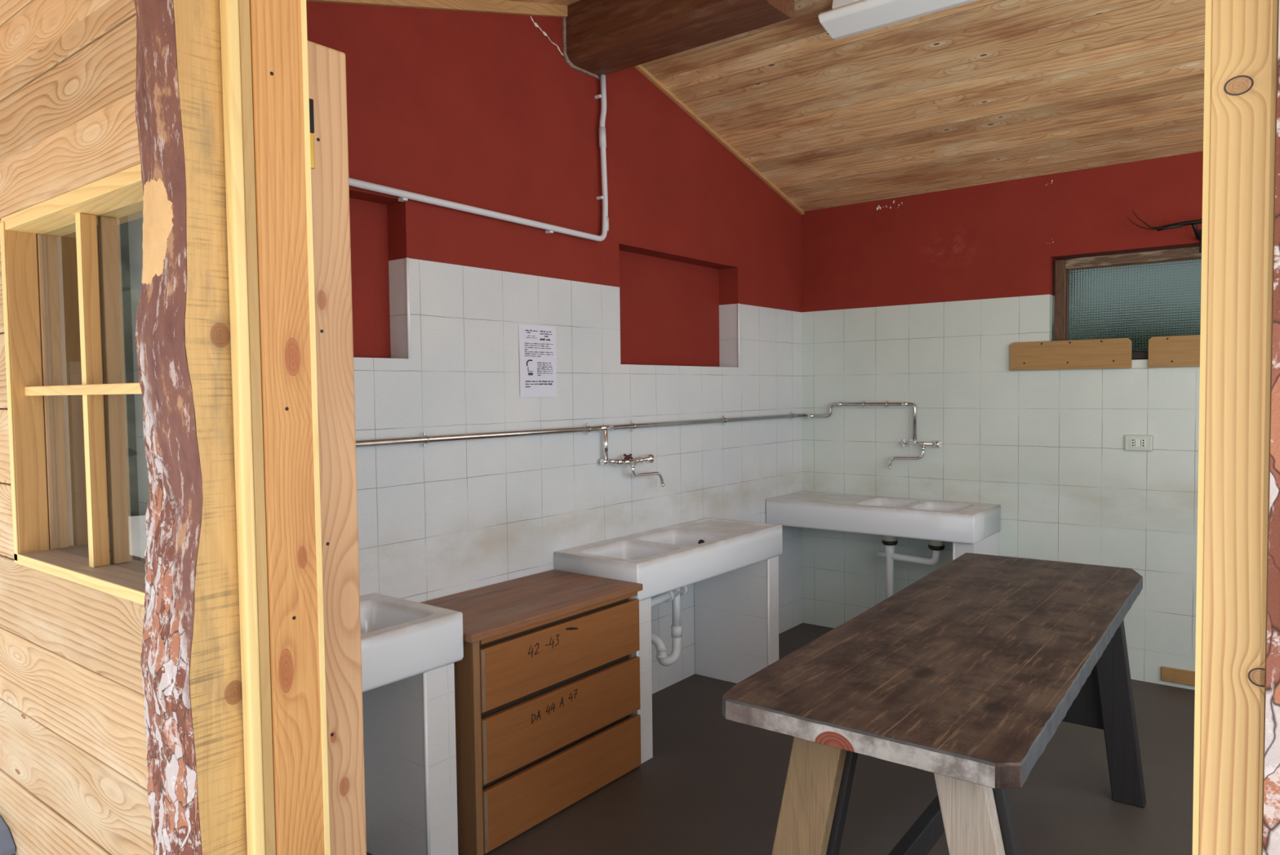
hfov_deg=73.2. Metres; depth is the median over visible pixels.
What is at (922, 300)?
wall
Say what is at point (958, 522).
sink
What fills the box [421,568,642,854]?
dresser
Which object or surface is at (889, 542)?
pipe
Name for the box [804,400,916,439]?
pipe
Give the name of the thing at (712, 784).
floor
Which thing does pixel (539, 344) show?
print
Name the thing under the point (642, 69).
trim
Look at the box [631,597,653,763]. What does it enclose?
pillar
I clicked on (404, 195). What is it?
conduit pipe
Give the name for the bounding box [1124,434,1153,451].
wall socket
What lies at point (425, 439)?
pipe
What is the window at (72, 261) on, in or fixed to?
in the wall at (73, 767)
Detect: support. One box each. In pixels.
[362,662,457,854]
[694,555,778,683]
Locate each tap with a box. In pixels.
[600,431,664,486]
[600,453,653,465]
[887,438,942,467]
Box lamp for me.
[817,0,979,39]
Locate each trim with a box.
[306,0,567,17]
[634,64,804,214]
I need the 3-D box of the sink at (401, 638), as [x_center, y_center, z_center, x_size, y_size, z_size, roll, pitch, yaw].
[-0.909,0.656,2.573,0.449,0.152,0.606,1,3,38]
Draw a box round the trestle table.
[722,552,1146,854]
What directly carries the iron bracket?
attached to the wall at (922, 300)
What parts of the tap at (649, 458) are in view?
spout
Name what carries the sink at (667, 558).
on the pillar at (645, 711)
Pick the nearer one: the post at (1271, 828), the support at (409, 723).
the post at (1271, 828)
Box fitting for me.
[0,815,15,854]
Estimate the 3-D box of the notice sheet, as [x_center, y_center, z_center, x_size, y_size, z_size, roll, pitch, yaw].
[-0.418,-0.272,3.544,0.006,0.294,0.214,1,3,38]
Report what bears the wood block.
attached to the wall at (922, 300)
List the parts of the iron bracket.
arm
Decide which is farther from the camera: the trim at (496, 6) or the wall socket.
the wall socket
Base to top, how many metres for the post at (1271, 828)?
2.720 m
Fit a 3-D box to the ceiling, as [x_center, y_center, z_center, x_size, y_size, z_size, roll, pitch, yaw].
[0.799,-1.314,2.399,6.100,0.990,5.800,1,3,38]
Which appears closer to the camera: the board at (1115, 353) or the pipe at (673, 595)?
the pipe at (673, 595)
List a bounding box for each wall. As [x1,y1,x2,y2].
[0,0,202,854]
[306,1,802,693]
[800,151,1203,689]
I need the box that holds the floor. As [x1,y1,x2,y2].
[366,622,1195,854]
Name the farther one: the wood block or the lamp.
the wood block
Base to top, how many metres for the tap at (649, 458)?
0.056 m
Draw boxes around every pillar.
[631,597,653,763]
[952,532,998,559]
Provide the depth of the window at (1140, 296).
4.33 m
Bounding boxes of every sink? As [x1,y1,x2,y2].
[360,592,463,692]
[553,517,782,600]
[765,490,1000,543]
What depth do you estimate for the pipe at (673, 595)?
3.90 m
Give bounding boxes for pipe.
[348,74,608,241]
[355,411,805,447]
[650,585,688,666]
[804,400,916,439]
[877,535,944,599]
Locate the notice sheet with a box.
[518,324,556,397]
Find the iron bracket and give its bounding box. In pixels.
[1127,210,1202,253]
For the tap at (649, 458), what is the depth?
3.93 m
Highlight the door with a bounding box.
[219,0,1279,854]
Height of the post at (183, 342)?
2.720 m
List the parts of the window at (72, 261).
sill, pane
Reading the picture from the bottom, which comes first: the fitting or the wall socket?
the fitting
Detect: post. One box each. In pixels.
[133,0,247,854]
[1262,0,1279,854]
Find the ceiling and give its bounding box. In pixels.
[502,0,1205,211]
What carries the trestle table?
on the floor
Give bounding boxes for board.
[1009,337,1132,370]
[1147,334,1199,367]
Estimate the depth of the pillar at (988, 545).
4.45 m
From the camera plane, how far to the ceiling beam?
3.43 m
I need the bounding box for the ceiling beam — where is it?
[562,0,794,79]
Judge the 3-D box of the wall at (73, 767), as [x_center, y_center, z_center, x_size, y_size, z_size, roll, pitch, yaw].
[-0.304,0.147,1.343,6.100,2.756,0.139,1,3,38]
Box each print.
[524,330,553,387]
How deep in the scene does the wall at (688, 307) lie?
3.56 m
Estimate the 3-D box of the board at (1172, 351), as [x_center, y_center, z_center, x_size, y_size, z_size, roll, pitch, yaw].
[2.719,-0.363,4.046,0.575,0.149,0.023,1,3,38]
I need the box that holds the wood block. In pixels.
[1160,666,1195,685]
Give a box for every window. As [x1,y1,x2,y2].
[0,163,194,620]
[1053,246,1201,359]
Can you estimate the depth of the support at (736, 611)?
4.32 m
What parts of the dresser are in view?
panel, rail, drawer, drawer, drawer, panel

